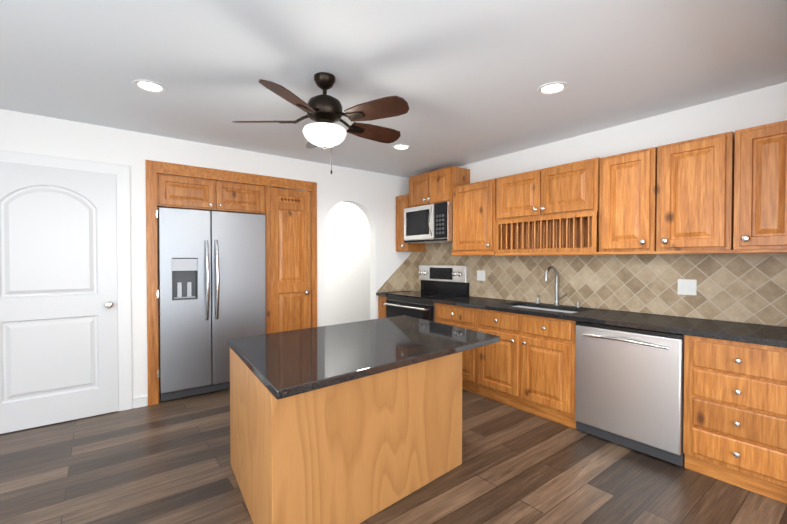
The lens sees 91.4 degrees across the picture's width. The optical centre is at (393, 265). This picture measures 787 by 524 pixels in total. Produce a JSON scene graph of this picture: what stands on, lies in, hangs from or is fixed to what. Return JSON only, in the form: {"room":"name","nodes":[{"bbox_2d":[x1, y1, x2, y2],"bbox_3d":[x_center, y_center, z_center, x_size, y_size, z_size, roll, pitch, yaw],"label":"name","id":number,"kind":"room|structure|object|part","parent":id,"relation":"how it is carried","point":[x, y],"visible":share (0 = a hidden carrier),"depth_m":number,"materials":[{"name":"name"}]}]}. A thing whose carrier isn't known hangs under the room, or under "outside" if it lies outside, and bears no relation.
{"room":"kitchen","nodes":[
{"label":"kitchen","id":0,"kind":"room"},
{"bbox_2d":[0,109,412,407],"bbox_3d":[-1.978,-0.004,3.862,5.840,2.600,0.131,-1,1,-38],"label":"wall","id":1,"kind":"structure","parent":0,"point":[372,196],"depth_m":3.77,"materials":[{"name":"white paint"}]},
{"bbox_2d":[0,161,118,433],"bbox_3d":[-2.806,0.247,3.153,0.870,2.102,0.037,-1,1,-38],"label":"door","id":2,"kind":"structure","parent":1,"relation":"in","point":[58,318],"depth_m":3.16,"materials":[{"name":"white wood"}]},
{"bbox_2d":[105,301,113,308],"bbox_3d":[-2.479,0.343,3.345,0.066,0.066,0.059,-1,1,-38],"label":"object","id":3,"kind":"structure","parent":2,"relation":"attached to","point":[109,304],"depth_m":3.33,"materials":[{"name":"silver metal"}]},
{"bbox_2d":[0,150,131,410],"bbox_3d":[-2.803,0.205,3.148,1.074,2.202,0.018,-1,1,-38],"label":"door frame","id":4,"kind":"structure","parent":1,"relation":"attached to","point":[122,172],"depth_m":3.42,"materials":[{"name":"white wood"}]},
{"bbox_2d":[134,396,146,407],"bbox_3d":[-1.304,1.244,4.320,2.685,0.090,0.012,-1,1,-38],"label":"baseboard","id":5,"kind":"structure","parent":1,"relation":"attached to","point":[140,402],"depth_m":3.53,"materials":[{"name":"white"}]},
{"bbox_2d":[325,202,369,325],"bbox_3d":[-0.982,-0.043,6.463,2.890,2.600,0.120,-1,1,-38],"label":"arched doorway","id":6,"kind":"structure","parent":0,"point":[347,263],"depth_m":6.52,"materials":[{"name":"white paint"}]},
{"bbox_2d":[0,388,786,523],"bbox_3d":[-0.065,1.352,2.131,6.740,0.060,9.400,-1,1,-38],"label":"floor","id":7,"kind":"structure","parent":0,"point":[165,462],"depth_m":2.37,"materials":[{"name":"brown wood"}]},
{"bbox_2d":[158,207,265,400],"bbox_3d":[-2.017,0.357,4.184,0.996,1.828,0.942,-1,1,-38],"label":"fridge","id":8,"kind":"object","parent":7,"relation":"on","point":[212,282],"visible":0.94,"depth_m":3.80,"materials":[{"name":"grey metal"}]},
{"bbox_2d":[145,160,316,405],"bbox_3d":[-1.754,0.152,4.272,1.719,2.275,0.618,-1,1,-38],"label":"surround","id":9,"kind":"object","parent":7,"relation":"on","point":[291,259],"visible":0.92,"depth_m":4.22,"materials":[{"name":"brown wood"}]},
{"bbox_3d":[-1.594,-0.928,4.060,1.563,0.109,0.020,-1,1,-38],"label":"casing","id":10,"kind":"part","parent":9,"relation":"part of","materials":[{"name":"brown wood"}]},
{"bbox_3d":[-1.184,0.204,4.420,0.475,2.150,0.036,-1,1,-38],"label":"door","id":11,"kind":"part","parent":9,"relation":"part of","materials":[{"name":"brown wood"}]},
{"bbox_2d":[230,359,461,523],"bbox_3d":[-0.313,0.926,2.540,1.421,0.778,1.166,-1,1,-38],"label":"kitchen island","id":12,"kind":"object","parent":7,"relation":"on","point":[358,422],"depth_m":1.98,"materials":[{"name":"brown wood"}]},
{"bbox_2d":[228,315,499,402],"bbox_3d":[-0.186,0.514,2.641,1.768,0.040,1.349,-1,1,-38],"label":"island countertop","id":13,"kind":"structure","parent":12,"relation":"on","point":[288,364],"depth_m":2.29,"materials":[{"name":"black stone"}]},
{"bbox_2d":[376,294,387,318],"bbox_3d":[0.098,0.838,5.257,0.618,0.875,0.222,-1,1,-38],"label":"base cabinet","id":14,"kind":"object","parent":7,"relation":"on","point":[382,298],"depth_m":5.07,"materials":[{"name":"brown wood"}]},
{"bbox_2d":[385,265,469,321],"bbox_3d":[0.395,0.639,4.795,0.703,1.285,0.854,-1,1,-38],"label":"stove","id":15,"kind":"object","parent":7,"relation":"on","point":[444,281],"visible":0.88,"depth_m":4.76,"materials":[{"name":"silver metal"}]},
{"bbox_3d":[0.139,0.490,4.595,0.055,0.023,0.758,-1,1,-38],"label":"handle","id":16,"kind":"part","parent":15,"relation":"part of","materials":[{"name":"silver metal"}]},
{"bbox_2d":[387,291,469,299],"bbox_3d":[0.422,0.366,4.811,0.636,0.019,0.854,-1,1,-38],"label":"cooktop","id":17,"kind":"object","parent":15,"relation":"in","point":[414,295],"depth_m":4.74,"materials":[{"name":"black glass"}]},
{"bbox_3d":[0.608,0.099,4.950,0.004,0.150,0.414,-1,1,-38],"label":"backguard panel","id":18,"kind":"part","parent":15,"relation":"part of","materials":[{"name":"black glass"}]},
{"bbox_2d":[432,302,491,393],"bbox_3d":[0.878,0.853,4.242,0.618,0.875,0.606,-1,1,-38],"label":"base cabinet","id":19,"kind":"object","parent":7,"relation":"on","point":[465,317],"depth_m":3.92,"materials":[{"name":"brown wood"}]},
{"bbox_2d":[432,296,523,309],"bbox_3d":[0.908,0.395,4.169,0.632,0.037,0.748,-1,1,-38],"label":"countertop","id":20,"kind":"structure","parent":19,"relation":"on","point":[476,303],"depth_m":3.98,"materials":[{"name":"black stone"}]},
{"bbox_2d":[476,322,575,428],"bbox_3d":[1.366,0.957,3.609,0.618,0.685,0.990,-1,1,-38],"label":"base cabinet","id":21,"kind":"object","parent":7,"relation":"on","point":[531,373],"depth_m":3.35,"materials":[{"name":"brown wood"}]},
{"bbox_2d":[575,321,684,465],"bbox_3d":[1.851,0.876,2.906,0.669,0.868,0.697,-1,1,-38],"label":"dishwasher","id":22,"kind":"object","parent":7,"relation":"on","point":[629,387],"visible":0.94,"depth_m":2.69,"materials":[{"name":"grey metal"}]},
{"bbox_3d":[1.614,0.529,2.719,0.072,0.038,0.563,-1,1,-38],"label":"handle","id":23,"kind":"part","parent":22,"relation":"part of","materials":[{"name":"silver metal"}]},
{"bbox_2d":[682,334,786,503],"bbox_3d":[2.258,0.880,2.446,0.618,0.875,0.516,-1,1,-38],"label":"base cabinet","id":24,"kind":"object","parent":7,"relation":"on","point":[735,407],"depth_m":2.26,"materials":[{"name":"brown wood"}]},
{"bbox_2d":[560,310,786,349],"bbox_3d":[2.001,0.416,2.746,0.632,0.037,1.320,-1,1,-38],"label":"countertop","id":25,"kind":"structure","parent":24,"relation":"on","point":[754,334],"depth_m":2.57,"materials":[{"name":"black stone"}]},
{"bbox_2d":[536,266,579,306],"bbox_3d":[1.515,0.195,3.662,0.232,0.378,0.446,-1,1,-38],"label":"faucet","id":26,"kind":"object","parent":25,"relation":"on","point":[538,304],"depth_m":3.71,"materials":[{"name":"silver metal"}]},
{"bbox_2d":[0,0,786,177],"bbox_3d":[-0.065,-1.238,2.092,6.740,0.080,9.400,-1,1,-38],"label":"ceiling","id":27,"kind":"structure","parent":0,"point":[465,79],"depth_m":2.30,"materials":[{"name":"white paint"}]},
{"bbox_2d":[132,80,166,92],"bbox_3d":[-1.635,-1.201,2.576,0.196,0.006,0.196,-1,1,-38],"label":"recessed light","id":28,"kind":"object","parent":27,"relation":"in","point":[150,86],"visible":1,"depth_m":2.58,"materials":[{"name":"white"}]},
{"bbox_2d":[232,72,408,173],"bbox_3d":[-0.411,-0.893,2.483,1.099,0.619,1.107,-1,1,-38],"label":"ceiling fan","id":29,"kind":"object","parent":27,"relation":"hanging from","point":[325,113],"visible":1,"depth_m":2.36,"materials":[{"name":"brown wood"}]},
{"bbox_3d":[-0.439,-1.040,2.451,0.224,0.324,0.224,-1,1,-38],"label":"motor","id":30,"kind":"part","parent":29,"relation":"part of","materials":[{"name":"brown metal"}]},
{"bbox_3d":[-0.439,-0.821,2.454,0.280,0.117,0.280,-1,1,-38],"label":"lamp shade","id":31,"kind":"part","parent":29,"relation":"part of","materials":[{"name":"white glass"}]},
{"bbox_2d":[392,144,410,149],"bbox_3d":[0.079,-1.222,3.957,0.196,0.006,0.196,-1,1,-38],"label":"recessed light","id":32,"kind":"object","parent":27,"relation":"in","point":[400,147],"visible":1,"depth_m":3.96,"materials":[{"name":"white"}]},
{"bbox_2d":[537,82,567,94],"bbox_3d":[1.079,-1.202,2.606,0.196,0.006,0.196,-1,1,-38],"label":"recessed light","id":33,"kind":"object","parent":27,"relation":"in","point":[552,88],"visible":1,"depth_m":2.61,"materials":[{"name":"white"}]},
{"bbox_2d":[496,310,571,337],"bbox_3d":[1.229,0.514,3.466,0.006,0.177,0.760,-1,1,-38],"label":"drawer front","id":34,"kind":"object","parent":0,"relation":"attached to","point":[552,324],"depth_m":3.30,"materials":[{"name":"brown wood"}]},
{"bbox_2d":[413,82,786,326],"bbox_3d":[2.512,0.013,2.704,0.131,2.600,7.200,-1,1,-38],"label":"wall","id":35,"kind":"structure","parent":0,"point":[744,287],"depth_m":3.16,"materials":[{"name":"white paint"}]},
{"bbox_2d":[396,194,424,251],"bbox_3d":[0.228,-0.576,5.306,0.328,0.760,0.269,-1,1,-38],"label":"upper cabinet","id":36,"kind":"object","parent":35,"relation":"attached to","point":[401,201],"depth_m":5.21,"materials":[{"name":"brown wood"}]},
{"bbox_2d":[408,166,469,207],"bbox_3d":[0.560,-0.962,4.868,0.328,0.415,0.786,-1,1,-38],"label":"upper cabinet","id":37,"kind":"object","parent":35,"relation":"attached to","point":[435,186],"depth_m":4.67,"materials":[{"name":"brown wood"}]},
{"bbox_2d":[404,201,452,243],"bbox_3d":[0.511,-0.521,4.833,0.456,0.455,0.783,-1,1,-38],"label":"microwave","id":38,"kind":"object","parent":37,"relation":"attached to","point":[429,224],"visible":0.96,"depth_m":4.65,"materials":[{"name":"silver metal"}]},
{"bbox_3d":[0.319,-0.537,4.811,0.022,0.416,0.575,-1,1,-38],"label":"door","id":39,"kind":"part","parent":38,"relation":"part of","materials":[{"name":"silver metal"}]},
{"bbox_3d":[0.445,-0.533,4.595,0.061,0.352,0.022,-1,1,-38],"label":"handle","id":40,"kind":"part","parent":38,"relation":"part of","materials":[{"name":"silver metal"}]},
{"bbox_2d":[477,270,484,280],"bbox_3d":[1.031,0.116,4.519,0.007,0.120,0.120,-1,1,-38],"label":"electrical outlet","id":41,"kind":"object","parent":35,"relation":"attached to","point":[480,275],"visible":1,"depth_m":4.51,"materials":[{"name":"white plastic"}]},
{"bbox_2d":[452,178,515,254],"bbox_3d":[0.988,-0.531,4.317,0.328,0.760,0.603,-1,1,-38],"label":"upper cabinet","id":42,"kind":"object","parent":35,"relation":"attached to","point":[475,228],"depth_m":4.14,"materials":[{"name":"brown wood"}]},
{"bbox_2d":[512,306,575,313],"bbox_3d":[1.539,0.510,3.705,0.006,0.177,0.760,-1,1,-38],"label":"sink","id":43,"kind":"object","parent":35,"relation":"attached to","point":[531,309],"depth_m":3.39,"materials":[{"name":"silver metal"}]},
{"bbox_2d":[496,157,599,223],"bbox_3d":[1.491,-0.679,3.660,0.328,0.445,1.023,-1,1,-38],"label":"upper cabinet","id":44,"kind":"object","parent":35,"relation":"attached to","point":[565,191],"depth_m":3.50,"materials":[{"name":"brown wood"}]},
{"bbox_2d":[413,243,786,326],"bbox_3d":[1.468,0.036,3.963,0.010,0.684,3.908,-1,1,-38],"label":"backsplash","id":45,"kind":"structure","parent":35,"relation":"attached to","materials":[{"name":"tile"}]},
{"bbox_2d":[596,148,651,254],"bbox_3d":[1.933,-0.498,3.087,0.328,0.770,0.405,-1,1,-38],"label":"upper cabinet","id":46,"kind":"object","parent":35,"relation":"attached to","point":[624,182],"depth_m":2.99,"materials":[{"name":"brown wood"}]},
{"bbox_2d":[677,279,696,295],"bbox_3d":[2.247,0.165,2.938,0.007,0.120,0.120,-1,1,-38],"label":"electrical outlet","id":47,"kind":"object","parent":35,"relation":"attached to","point":[687,286],"visible":1,"depth_m":2.93,"materials":[{"name":"white plastic"}]},
{"bbox_2d":[652,132,727,251],"bbox_3d":[2.189,-0.493,2.754,0.328,0.770,0.435,-1,1,-38],"label":"upper cabinet","id":48,"kind":"object","parent":35,"relation":"attached to","point":[724,193],"depth_m":2.66,"materials":[{"name":"brown wood"}]},
{"bbox_2d":[728,120,786,251],"bbox_3d":[2.426,-0.488,2.446,0.328,0.770,0.343,-1,1,-38],"label":"upper cabinet","id":49,"kind":"object","parent":35,"relation":"attached to","point":[757,156],"depth_m":2.39,"materials":[{"name":"brown wood"}]}
]}

